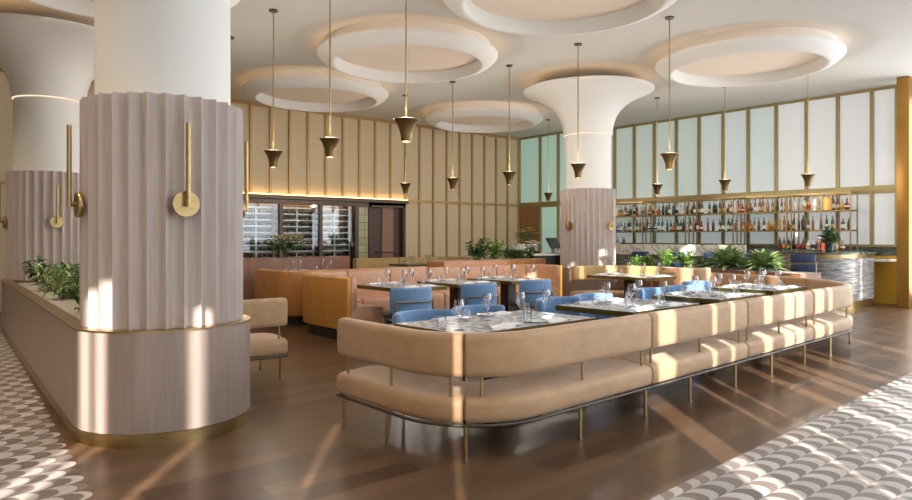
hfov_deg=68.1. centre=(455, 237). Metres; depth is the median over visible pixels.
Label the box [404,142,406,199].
trim
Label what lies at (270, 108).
trim
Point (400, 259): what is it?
cushion
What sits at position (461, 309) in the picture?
water tumbler
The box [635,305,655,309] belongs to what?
folded napkin
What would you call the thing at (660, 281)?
wine glass
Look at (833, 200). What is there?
liquor bottle
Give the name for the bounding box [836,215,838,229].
liquor bottle
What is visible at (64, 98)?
light
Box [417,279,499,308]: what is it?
dining table
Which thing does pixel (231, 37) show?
pendant lamp
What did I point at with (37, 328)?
planter
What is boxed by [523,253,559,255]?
countertop
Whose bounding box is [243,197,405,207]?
trim
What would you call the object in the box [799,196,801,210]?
liquor bottle
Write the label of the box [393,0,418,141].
pendant lamp
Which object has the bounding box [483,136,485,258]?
trim
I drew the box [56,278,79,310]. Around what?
potted shrub
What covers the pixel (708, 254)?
bar stool
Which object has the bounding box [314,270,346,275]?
cushion
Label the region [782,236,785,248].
liquor bottle
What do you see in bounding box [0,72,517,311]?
wall
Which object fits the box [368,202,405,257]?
door
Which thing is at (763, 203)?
liquor bottle
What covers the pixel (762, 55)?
ceiling light recess
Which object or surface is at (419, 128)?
trim
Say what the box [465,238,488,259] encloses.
potted shrub
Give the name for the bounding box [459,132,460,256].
trim
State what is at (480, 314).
plate
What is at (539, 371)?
banquette
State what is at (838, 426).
floor
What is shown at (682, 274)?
banquette
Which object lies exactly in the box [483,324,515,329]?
folded napkin
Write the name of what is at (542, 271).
cushion
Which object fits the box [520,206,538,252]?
panel
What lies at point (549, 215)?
window
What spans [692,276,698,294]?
wine glass
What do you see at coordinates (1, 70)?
trim
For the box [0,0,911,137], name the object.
ceiling
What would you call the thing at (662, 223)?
liquor bottle
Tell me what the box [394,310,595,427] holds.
dining table
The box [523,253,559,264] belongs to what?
stand
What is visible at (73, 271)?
fern
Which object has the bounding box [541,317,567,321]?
folded napkin
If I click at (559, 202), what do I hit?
trim
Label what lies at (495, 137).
trim
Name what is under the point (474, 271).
cushion
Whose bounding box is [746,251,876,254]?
countertop
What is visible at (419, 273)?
cushion
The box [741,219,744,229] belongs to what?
liquor bottle
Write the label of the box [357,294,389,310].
seat cushion
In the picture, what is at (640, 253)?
bar stool
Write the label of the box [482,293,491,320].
wine glass
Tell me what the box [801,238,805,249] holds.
liquor bottle
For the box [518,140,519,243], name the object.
trim
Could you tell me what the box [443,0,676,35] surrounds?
ceiling light recess
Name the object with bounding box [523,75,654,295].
fluted column
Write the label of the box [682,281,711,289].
armchair
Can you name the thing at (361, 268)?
cushion
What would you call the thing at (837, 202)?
liquor bottle
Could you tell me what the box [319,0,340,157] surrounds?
pendant lamp
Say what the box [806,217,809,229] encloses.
liquor bottle
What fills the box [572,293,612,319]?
armchair
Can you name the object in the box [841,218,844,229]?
liquor bottle
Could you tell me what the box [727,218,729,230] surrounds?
liquor bottle
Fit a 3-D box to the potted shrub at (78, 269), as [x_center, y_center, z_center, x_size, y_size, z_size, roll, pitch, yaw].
[-3.471,0.486,6.625,0.651,0.394,0.591,0,0,-2]
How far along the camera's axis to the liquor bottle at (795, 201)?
15.26 m
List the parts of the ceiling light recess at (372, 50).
recess panel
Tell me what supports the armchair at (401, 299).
on the floor
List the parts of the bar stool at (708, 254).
backrest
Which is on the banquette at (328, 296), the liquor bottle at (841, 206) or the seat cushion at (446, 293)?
the seat cushion at (446, 293)
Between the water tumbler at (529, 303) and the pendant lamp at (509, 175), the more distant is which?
the pendant lamp at (509, 175)
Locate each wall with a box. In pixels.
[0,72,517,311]
[243,256,349,299]
[746,246,896,255]
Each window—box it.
[519,131,564,204]
[539,204,559,252]
[611,85,896,199]
[616,190,896,246]
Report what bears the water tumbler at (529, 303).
on the dining table at (477, 321)
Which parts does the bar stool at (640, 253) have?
backrest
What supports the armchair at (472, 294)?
on the floor
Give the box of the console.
[509,244,537,257]
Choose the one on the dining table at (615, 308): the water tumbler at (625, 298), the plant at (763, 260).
the water tumbler at (625, 298)
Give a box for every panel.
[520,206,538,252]
[873,255,896,303]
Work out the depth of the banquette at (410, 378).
4.46 m
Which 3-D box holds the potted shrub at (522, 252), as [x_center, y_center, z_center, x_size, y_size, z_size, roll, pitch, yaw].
[1.308,0.357,14.194,0.335,0.238,0.357,0,0,-40]
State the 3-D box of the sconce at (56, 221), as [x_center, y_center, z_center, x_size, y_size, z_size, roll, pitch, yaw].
[-5.880,-0.459,9.950,0.184,0.642,0.090,0,0,-40]
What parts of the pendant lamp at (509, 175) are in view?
lamp shade, rod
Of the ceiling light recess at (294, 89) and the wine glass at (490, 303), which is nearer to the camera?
the wine glass at (490, 303)
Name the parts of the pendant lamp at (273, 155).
rod, lamp shade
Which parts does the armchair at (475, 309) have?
backrest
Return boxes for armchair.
[382,286,433,323]
[392,309,464,380]
[448,304,504,377]
[451,282,498,308]
[509,279,552,310]
[535,296,579,315]
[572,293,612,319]
[635,287,670,300]
[665,285,696,302]
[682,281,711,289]
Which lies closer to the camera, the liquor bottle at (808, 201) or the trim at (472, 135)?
the liquor bottle at (808, 201)
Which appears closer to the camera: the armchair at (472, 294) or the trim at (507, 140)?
the armchair at (472, 294)
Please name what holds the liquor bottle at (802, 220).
on the shelf at (850, 192)
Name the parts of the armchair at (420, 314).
backrest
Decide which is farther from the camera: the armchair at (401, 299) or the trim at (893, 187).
the trim at (893, 187)
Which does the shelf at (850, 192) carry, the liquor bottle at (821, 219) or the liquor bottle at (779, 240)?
the liquor bottle at (821, 219)
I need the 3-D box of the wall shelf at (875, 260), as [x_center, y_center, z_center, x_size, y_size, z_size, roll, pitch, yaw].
[8.850,0.475,14.093,0.630,0.050,0.450,0,0,-40]
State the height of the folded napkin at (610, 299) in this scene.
0.025 m
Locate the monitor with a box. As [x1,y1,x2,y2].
[545,238,559,253]
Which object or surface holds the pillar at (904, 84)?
on the floor
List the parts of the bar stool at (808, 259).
backrest, backrest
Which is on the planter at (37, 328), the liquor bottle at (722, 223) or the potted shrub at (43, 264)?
the potted shrub at (43, 264)
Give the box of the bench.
[243,298,288,378]
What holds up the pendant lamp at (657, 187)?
hanging from the ceiling
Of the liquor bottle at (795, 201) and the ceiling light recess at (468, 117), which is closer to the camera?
the liquor bottle at (795, 201)
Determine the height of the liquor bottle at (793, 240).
0.336 m
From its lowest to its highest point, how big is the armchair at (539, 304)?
0.785 m
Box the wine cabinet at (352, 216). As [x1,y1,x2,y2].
[243,203,357,268]
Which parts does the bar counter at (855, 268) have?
panel, brass trim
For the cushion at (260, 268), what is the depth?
11.13 m
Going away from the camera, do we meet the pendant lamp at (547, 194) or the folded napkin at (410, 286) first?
the folded napkin at (410, 286)
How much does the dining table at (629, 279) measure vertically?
0.750 m
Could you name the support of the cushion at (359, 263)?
on the banquette at (358, 263)
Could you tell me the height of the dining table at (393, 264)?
0.750 m
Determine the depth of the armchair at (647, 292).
8.29 m
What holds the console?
on the floor
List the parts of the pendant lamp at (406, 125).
rod, lamp shade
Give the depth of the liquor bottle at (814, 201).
14.97 m
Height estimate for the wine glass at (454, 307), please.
0.215 m
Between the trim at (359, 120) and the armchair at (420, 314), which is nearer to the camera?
the armchair at (420, 314)
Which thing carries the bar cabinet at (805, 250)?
on the floor
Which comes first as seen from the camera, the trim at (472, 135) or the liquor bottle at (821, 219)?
the liquor bottle at (821, 219)
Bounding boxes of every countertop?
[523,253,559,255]
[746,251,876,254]
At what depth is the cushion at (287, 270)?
10.90 m
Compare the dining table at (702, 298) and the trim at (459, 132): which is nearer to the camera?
the dining table at (702, 298)
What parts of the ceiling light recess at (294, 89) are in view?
recess panel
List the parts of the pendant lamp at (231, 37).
rod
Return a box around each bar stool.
[631,251,652,265]
[666,252,684,266]
[703,253,721,268]
[745,253,773,270]
[789,254,821,273]
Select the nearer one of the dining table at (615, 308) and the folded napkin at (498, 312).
the folded napkin at (498, 312)
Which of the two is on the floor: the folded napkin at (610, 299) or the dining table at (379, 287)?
the dining table at (379, 287)
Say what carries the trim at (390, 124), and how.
attached to the wall at (260, 115)
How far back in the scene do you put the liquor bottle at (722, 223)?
16.55 m
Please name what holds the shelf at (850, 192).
on the bar cabinet at (805, 250)
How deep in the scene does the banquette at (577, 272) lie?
12.65 m
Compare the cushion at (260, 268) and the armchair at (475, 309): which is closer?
the armchair at (475, 309)
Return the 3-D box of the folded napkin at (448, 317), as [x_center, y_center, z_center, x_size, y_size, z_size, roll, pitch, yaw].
[-0.087,0.637,5.316,0.220,0.025,0.110,0,0,-42]
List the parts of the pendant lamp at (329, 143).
rod, lamp shade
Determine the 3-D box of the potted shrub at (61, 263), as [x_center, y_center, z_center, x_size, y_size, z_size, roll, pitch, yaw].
[-5.068,0.500,8.941,0.466,0.369,0.550,0,0,-12]
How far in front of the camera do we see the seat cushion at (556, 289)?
12.99 m
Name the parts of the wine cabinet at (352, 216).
panel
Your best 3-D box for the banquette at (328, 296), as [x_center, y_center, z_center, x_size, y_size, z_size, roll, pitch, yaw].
[0.022,0.965,11.362,5.350,0.870,1.791,0,0,-40]
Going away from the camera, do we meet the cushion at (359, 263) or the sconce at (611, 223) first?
the sconce at (611, 223)
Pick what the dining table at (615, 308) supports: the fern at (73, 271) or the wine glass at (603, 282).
the wine glass at (603, 282)
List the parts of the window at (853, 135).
glass pane, glass pane, glass pane, glass pane, glass pane, glass pane, glass pane, glass pane, glass pane, glass pane, glass pane, glass pane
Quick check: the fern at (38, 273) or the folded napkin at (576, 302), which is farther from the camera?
the fern at (38, 273)
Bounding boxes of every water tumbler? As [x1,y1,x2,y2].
[436,316,446,329]
[461,309,470,321]
[522,303,530,313]
[523,310,531,322]
[625,298,632,307]
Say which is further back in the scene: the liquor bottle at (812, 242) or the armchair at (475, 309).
the liquor bottle at (812, 242)
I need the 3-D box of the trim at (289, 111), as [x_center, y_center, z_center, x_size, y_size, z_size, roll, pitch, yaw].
[-4.082,-2.115,16.566,0.054,2.170,0.050,0,0,-40]
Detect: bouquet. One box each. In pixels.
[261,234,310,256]
[513,227,540,243]
[524,240,542,253]
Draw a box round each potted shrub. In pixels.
[20,255,62,283]
[53,262,79,282]
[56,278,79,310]
[70,268,79,290]
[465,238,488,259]
[483,239,507,258]
[501,246,514,258]
[511,249,525,258]
[524,246,534,257]
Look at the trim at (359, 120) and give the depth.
17.84 m
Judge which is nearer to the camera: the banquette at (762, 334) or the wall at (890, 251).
the banquette at (762, 334)
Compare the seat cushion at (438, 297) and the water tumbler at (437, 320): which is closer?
the water tumbler at (437, 320)
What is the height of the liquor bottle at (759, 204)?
0.314 m
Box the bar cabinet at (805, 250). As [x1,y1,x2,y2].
[746,248,868,251]
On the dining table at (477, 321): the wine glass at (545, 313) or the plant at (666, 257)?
the wine glass at (545, 313)
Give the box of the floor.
[0,303,911,499]
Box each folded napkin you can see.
[401,285,419,287]
[430,316,457,321]
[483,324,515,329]
[488,311,512,314]
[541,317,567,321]
[575,301,597,303]
[605,298,623,300]
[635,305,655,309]
[661,302,682,305]
[665,291,685,293]
[719,295,734,297]
[738,292,752,295]
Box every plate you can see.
[452,316,471,318]
[476,313,496,316]
[501,322,523,325]
[527,319,548,322]
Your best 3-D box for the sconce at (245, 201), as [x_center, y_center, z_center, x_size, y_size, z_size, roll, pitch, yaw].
[-1.735,-0.459,5.491,0.090,0.642,0.184,0,0,-40]
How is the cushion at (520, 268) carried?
on the banquette at (328, 296)
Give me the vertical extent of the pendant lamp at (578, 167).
2.216 m
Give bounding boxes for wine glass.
[453,299,463,330]
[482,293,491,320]
[516,291,524,318]
[541,289,550,314]
[603,282,610,304]
[627,284,635,306]
[635,280,641,300]
[659,281,666,302]
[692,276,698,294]
[709,276,716,295]
[729,274,735,292]
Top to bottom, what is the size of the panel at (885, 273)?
1.020 m
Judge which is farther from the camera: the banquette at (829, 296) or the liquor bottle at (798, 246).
the liquor bottle at (798, 246)
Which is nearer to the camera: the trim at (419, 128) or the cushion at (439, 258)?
the cushion at (439, 258)
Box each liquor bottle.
[661,218,663,230]
[682,218,684,230]
[700,201,703,213]
[721,218,724,230]
[722,201,725,212]
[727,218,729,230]
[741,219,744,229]
[748,220,752,229]
[754,199,756,211]
[758,199,761,211]
[762,197,764,211]
[762,218,765,229]
[766,199,768,211]
[770,220,774,229]
[771,199,773,211]
[776,197,778,210]
[778,215,780,229]
[778,237,780,248]
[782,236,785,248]
[783,216,785,229]
[792,217,794,229]
[792,235,794,248]
[793,197,796,210]
[795,239,800,249]
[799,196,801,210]
[801,215,804,229]
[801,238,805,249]
[803,199,806,210]
[805,239,810,249]
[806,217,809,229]
[807,196,810,210]
[811,238,814,249]
[813,197,815,209]
[816,235,819,249]
[817,195,820,209]
[820,214,822,229]
[832,195,834,209]
[836,198,839,209]
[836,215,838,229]
[839,199,843,209]
[840,240,844,249]
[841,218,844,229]
[844,198,849,208]
[847,217,849,229]
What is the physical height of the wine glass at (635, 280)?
0.215 m
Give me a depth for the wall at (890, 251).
14.46 m
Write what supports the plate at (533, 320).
on the dining table at (477, 321)
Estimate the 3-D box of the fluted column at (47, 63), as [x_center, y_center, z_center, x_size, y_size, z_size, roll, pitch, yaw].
[-6.274,-1.030,10.414,2.659,4.860,2.659,0,0,-27]
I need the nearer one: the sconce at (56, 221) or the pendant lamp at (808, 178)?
the sconce at (56, 221)
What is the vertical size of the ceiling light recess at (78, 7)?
0.370 m
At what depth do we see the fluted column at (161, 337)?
4.65 m
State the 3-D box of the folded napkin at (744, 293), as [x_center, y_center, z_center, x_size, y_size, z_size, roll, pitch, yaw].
[3.272,0.637,7.664,0.220,0.025,0.110,0,0,-42]
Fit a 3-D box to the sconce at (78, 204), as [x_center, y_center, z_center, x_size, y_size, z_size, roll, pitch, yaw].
[-2.662,-0.459,4.705,0.090,0.642,0.184,0,0,-40]
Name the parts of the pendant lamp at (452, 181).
rod, lamp shade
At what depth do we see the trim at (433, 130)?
19.47 m
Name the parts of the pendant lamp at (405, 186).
rod, lamp shade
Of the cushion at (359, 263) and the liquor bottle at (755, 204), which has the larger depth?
the cushion at (359, 263)
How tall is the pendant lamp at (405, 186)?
2.216 m
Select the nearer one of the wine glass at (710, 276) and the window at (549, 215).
the wine glass at (710, 276)
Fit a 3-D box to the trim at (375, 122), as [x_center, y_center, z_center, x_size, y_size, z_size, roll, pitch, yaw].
[-2.176,-2.115,18.183,0.054,2.170,0.050,0,0,-40]
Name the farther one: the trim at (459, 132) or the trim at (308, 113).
the trim at (459, 132)
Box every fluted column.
[0,13,93,282]
[70,0,250,448]
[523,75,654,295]
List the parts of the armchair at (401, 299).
seat, backrest, rail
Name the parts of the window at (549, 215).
glass pane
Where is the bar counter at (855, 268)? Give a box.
[554,244,876,309]
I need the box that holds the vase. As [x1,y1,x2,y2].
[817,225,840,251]
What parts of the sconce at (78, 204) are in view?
rod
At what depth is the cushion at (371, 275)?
11.09 m
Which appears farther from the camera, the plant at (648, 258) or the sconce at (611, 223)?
the sconce at (611, 223)
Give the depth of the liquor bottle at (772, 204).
15.68 m
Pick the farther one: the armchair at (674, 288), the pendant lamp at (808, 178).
the pendant lamp at (808, 178)
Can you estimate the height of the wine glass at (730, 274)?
0.215 m
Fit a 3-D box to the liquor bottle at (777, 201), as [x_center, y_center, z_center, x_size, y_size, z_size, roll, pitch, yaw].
[7.441,-0.766,15.626,0.062,0.338,0.059,0,0,-40]
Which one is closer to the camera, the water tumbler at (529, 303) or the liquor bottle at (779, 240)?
the water tumbler at (529, 303)
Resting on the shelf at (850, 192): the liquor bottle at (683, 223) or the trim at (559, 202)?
the liquor bottle at (683, 223)
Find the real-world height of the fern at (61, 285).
0.397 m
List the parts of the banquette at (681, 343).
backrest post, seat, leg, backrest, frame rail, backrest post, leg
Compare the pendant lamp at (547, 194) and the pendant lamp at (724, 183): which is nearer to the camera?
the pendant lamp at (724, 183)
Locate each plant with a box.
[630,254,643,265]
[640,254,655,265]
[656,249,677,266]
[674,250,698,267]
[694,257,712,267]
[703,244,754,270]
[737,249,791,271]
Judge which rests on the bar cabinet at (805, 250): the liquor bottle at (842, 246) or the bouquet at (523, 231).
the liquor bottle at (842, 246)
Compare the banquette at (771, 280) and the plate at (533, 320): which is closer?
the plate at (533, 320)
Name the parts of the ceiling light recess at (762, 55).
recess panel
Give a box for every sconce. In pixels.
[0,185,6,227]
[49,184,63,227]
[67,125,83,217]
[171,122,199,216]
[243,142,247,217]
[566,199,572,230]
[608,198,613,230]
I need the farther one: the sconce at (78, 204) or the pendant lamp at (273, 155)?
the pendant lamp at (273, 155)
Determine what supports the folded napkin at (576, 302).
on the dining table at (615, 308)
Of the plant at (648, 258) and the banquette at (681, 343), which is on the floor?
the banquette at (681, 343)
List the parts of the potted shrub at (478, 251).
stem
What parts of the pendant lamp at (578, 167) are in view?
lamp shade, rod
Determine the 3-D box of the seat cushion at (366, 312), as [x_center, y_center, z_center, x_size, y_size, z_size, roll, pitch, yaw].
[-1.450,1.104,9.472,0.560,0.332,0.817,0,0,-40]
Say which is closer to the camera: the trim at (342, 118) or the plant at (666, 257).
the plant at (666, 257)
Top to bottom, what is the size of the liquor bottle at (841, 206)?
0.226 m
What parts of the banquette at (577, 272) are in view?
seat, backrest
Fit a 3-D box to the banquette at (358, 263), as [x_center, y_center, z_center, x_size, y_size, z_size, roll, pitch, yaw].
[-1.061,0.965,17.711,3.090,0.870,1.190,0,0,-40]
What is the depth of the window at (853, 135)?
16.25 m
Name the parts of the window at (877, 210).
glass pane, glass pane, glass pane, glass pane, glass pane, glass pane, glass pane, glass pane, glass pane, glass pane, glass pane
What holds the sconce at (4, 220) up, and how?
attached to the fluted column at (47, 63)
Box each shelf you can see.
[616,191,857,249]
[874,259,896,261]
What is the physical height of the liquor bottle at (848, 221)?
0.278 m
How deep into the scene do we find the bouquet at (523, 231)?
19.38 m
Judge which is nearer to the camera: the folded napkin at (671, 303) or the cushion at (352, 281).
the folded napkin at (671, 303)
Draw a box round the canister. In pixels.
[822,197,831,209]
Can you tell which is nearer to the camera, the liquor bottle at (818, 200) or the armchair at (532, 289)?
the armchair at (532, 289)
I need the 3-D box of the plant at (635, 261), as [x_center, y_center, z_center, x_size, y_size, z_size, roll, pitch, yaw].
[3.563,0.460,13.366,0.371,0.272,0.301,0,0,-40]
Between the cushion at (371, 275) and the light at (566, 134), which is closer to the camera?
the cushion at (371, 275)
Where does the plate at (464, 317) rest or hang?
on the dining table at (477, 321)
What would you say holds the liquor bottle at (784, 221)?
on the shelf at (850, 192)
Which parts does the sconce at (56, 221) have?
rod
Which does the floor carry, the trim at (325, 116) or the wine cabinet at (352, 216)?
the wine cabinet at (352, 216)
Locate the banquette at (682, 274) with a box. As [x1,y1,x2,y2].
[676,267,710,284]
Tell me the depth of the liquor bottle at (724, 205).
16.57 m
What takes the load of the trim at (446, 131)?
attached to the wall at (260, 115)
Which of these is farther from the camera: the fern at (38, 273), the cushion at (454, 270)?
the cushion at (454, 270)
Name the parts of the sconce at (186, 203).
rod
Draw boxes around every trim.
[0,68,518,139]
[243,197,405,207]
[249,105,251,192]
[269,107,271,193]
[288,110,290,194]
[307,112,309,195]
[324,115,326,195]
[341,117,343,196]
[358,119,360,197]
[374,121,376,198]
[389,123,391,198]
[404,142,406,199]
[409,200,518,205]
[418,127,420,256]
[432,129,434,256]
[446,131,447,256]
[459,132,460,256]
[471,134,473,256]
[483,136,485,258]
[495,137,496,243]
[506,139,508,257]
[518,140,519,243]
[519,202,559,205]
[616,186,896,201]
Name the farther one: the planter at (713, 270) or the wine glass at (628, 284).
the planter at (713, 270)
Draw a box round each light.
[12,95,79,101]
[243,193,408,203]
[564,132,611,137]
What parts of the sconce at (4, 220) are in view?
rod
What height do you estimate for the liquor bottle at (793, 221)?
0.298 m
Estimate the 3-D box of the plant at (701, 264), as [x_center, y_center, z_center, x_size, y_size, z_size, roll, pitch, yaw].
[4.487,0.475,12.257,0.369,0.245,0.343,0,0,4]
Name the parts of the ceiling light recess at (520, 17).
recess panel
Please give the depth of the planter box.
13.23 m
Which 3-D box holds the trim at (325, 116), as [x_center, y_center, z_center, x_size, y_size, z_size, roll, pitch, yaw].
[-3.320,-2.115,17.212,0.054,2.170,0.050,0,0,-40]
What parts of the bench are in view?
backrest, seat, frame rail, leg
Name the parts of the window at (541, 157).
glass pane, glass pane, glass pane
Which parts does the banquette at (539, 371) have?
leg, backrest post, frame rail, backrest, seat, leg, backrest post, backrest post, leg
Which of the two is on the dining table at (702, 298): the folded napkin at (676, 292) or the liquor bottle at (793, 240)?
the folded napkin at (676, 292)
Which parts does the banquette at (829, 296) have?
seat, backrest, leg, frame rail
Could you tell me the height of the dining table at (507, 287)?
0.750 m
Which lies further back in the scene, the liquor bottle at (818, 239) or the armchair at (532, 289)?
the liquor bottle at (818, 239)
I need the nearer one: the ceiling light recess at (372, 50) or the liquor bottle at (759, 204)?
the ceiling light recess at (372, 50)
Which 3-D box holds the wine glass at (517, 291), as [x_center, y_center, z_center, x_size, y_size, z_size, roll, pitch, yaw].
[0.517,0.542,5.421,0.078,0.215,0.078,0,0,-40]
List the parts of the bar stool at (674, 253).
backrest, backrest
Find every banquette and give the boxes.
[255,266,426,324]
[303,264,561,338]
[336,317,468,445]
[353,257,473,268]
[463,314,651,462]
[570,265,661,297]
[608,300,747,402]
[659,270,808,293]
[676,267,710,284]
[705,290,813,375]
[776,278,852,355]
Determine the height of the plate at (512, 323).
0.015 m
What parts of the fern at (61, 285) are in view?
stem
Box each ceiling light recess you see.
[25,0,239,17]
[242,69,388,111]
[316,20,497,82]
[425,102,542,132]
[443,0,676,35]
[655,26,846,86]
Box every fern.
[24,261,77,290]
[40,267,79,298]
[56,265,79,293]
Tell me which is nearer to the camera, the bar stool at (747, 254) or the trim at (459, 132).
the bar stool at (747, 254)
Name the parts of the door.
panel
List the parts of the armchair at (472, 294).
backrest, rail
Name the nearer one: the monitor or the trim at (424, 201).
the monitor
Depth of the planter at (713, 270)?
11.49 m
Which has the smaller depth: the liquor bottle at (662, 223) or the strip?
the liquor bottle at (662, 223)
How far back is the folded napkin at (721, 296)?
7.29 m
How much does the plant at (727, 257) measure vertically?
0.475 m
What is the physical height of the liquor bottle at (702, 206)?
0.318 m
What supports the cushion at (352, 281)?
on the banquette at (328, 296)
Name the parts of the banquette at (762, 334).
seat, leg, backrest, frame rail, leg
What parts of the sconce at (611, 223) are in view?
rod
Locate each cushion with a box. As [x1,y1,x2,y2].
[260,268,286,270]
[287,270,329,270]
[308,272,323,275]
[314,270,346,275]
[322,275,356,310]
[333,268,381,269]
[346,269,388,295]
[350,303,384,323]
[354,257,398,268]
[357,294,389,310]
[382,266,424,268]
[388,268,427,293]
[398,257,437,266]
[427,266,462,290]
[432,291,443,308]
[434,290,449,308]
[438,257,472,259]
[462,265,495,279]
[495,264,524,286]
[497,287,499,304]
[526,264,559,287]
[551,286,559,296]
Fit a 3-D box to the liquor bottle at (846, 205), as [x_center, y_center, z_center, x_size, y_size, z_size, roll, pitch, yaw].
[8.380,-0.722,14.467,0.120,0.250,0.114,0,0,-40]
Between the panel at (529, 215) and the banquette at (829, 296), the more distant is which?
the panel at (529, 215)
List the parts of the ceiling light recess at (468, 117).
recess panel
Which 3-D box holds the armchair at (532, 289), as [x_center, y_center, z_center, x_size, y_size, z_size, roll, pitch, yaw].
[1.128,1.008,9.911,0.625,0.785,0.542,0,0,-40]
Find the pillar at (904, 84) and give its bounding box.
[897,76,911,307]
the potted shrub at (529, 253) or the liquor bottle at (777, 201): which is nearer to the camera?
the potted shrub at (529, 253)
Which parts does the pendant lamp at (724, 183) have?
rod, lamp shade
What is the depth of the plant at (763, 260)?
11.29 m
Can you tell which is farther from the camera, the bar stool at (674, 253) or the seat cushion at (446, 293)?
the bar stool at (674, 253)
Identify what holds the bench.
on the floor
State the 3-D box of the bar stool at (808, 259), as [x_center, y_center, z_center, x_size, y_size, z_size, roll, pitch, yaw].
[6.673,0.860,12.870,0.473,1.080,0.526,0,0,-40]
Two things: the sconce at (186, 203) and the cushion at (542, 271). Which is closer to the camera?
the sconce at (186, 203)
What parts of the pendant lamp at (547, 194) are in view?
lamp shade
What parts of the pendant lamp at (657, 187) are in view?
lamp shade, rod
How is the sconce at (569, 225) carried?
attached to the fluted column at (590, 241)
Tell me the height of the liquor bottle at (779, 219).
0.356 m
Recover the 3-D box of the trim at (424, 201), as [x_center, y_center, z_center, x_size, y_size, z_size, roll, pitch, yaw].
[0.309,-1.030,20.293,4.520,0.060,0.045,0,0,-40]
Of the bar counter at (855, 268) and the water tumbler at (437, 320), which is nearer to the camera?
the water tumbler at (437, 320)
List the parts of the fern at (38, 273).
stem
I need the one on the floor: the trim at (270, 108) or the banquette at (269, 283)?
the banquette at (269, 283)
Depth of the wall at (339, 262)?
13.96 m
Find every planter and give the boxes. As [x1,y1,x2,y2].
[1,280,79,434]
[620,265,820,295]
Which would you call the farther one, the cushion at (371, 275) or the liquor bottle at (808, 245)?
the liquor bottle at (808, 245)
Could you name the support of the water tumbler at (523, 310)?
on the dining table at (477, 321)
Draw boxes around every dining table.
[357,282,446,291]
[389,263,426,266]
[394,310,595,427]
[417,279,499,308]
[467,276,545,310]
[556,298,699,384]
[587,273,675,317]
[652,290,765,304]
[711,284,806,295]
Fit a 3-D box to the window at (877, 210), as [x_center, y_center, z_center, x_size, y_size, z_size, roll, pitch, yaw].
[6.731,-0.400,17.141,0.120,1.200,7.890,0,0,-40]
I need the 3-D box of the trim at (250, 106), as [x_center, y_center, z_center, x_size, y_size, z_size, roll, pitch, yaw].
[-4.845,-2.115,15.919,0.054,2.170,0.050,0,0,-40]
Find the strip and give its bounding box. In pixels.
[358,207,367,257]
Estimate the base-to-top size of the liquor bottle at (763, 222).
0.298 m
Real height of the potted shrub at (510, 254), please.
0.311 m
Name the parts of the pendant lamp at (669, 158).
rod, lamp shade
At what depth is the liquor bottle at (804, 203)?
15.10 m
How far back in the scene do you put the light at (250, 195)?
17.07 m
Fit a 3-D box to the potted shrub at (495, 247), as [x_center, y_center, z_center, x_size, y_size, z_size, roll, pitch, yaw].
[0.789,0.251,13.812,0.431,0.452,0.492,0,0,29]
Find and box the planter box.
[427,258,545,266]
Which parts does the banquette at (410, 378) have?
leg, backrest post, leg, backrest post, backrest, frame rail, seat, backrest post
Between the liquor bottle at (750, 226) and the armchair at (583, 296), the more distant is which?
the liquor bottle at (750, 226)
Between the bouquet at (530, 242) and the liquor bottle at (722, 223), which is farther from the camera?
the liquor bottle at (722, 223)
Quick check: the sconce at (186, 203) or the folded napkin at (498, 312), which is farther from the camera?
the folded napkin at (498, 312)
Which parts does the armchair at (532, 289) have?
seat, backrest, rail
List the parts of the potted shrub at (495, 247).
stem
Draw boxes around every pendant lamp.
[230,36,233,104]
[264,8,282,167]
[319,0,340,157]
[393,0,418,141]
[400,94,410,193]
[446,81,458,189]
[502,64,515,184]
[544,119,551,200]
[570,43,585,177]
[651,97,662,194]
[660,16,678,169]
[718,87,730,190]
[801,75,815,186]
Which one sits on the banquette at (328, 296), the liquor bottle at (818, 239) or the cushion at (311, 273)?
the cushion at (311, 273)
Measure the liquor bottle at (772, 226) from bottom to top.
0.233 m
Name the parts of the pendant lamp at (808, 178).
rod, lamp shade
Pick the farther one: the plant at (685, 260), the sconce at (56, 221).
the plant at (685, 260)
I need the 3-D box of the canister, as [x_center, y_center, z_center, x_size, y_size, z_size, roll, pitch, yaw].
[8.076,-0.732,14.689,0.200,0.270,0.200,0,0,-40]
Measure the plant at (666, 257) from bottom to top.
0.378 m
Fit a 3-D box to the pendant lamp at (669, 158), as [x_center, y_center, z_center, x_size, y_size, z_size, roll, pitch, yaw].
[3.098,-2.093,9.799,0.259,2.216,0.259,0,0,-35]
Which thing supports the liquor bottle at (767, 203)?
on the shelf at (850, 192)
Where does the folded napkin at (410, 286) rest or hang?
on the dining table at (379, 287)
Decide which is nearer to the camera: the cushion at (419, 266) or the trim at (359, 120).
the cushion at (419, 266)
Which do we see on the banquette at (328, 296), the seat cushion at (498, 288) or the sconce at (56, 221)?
the seat cushion at (498, 288)
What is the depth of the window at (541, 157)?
21.05 m

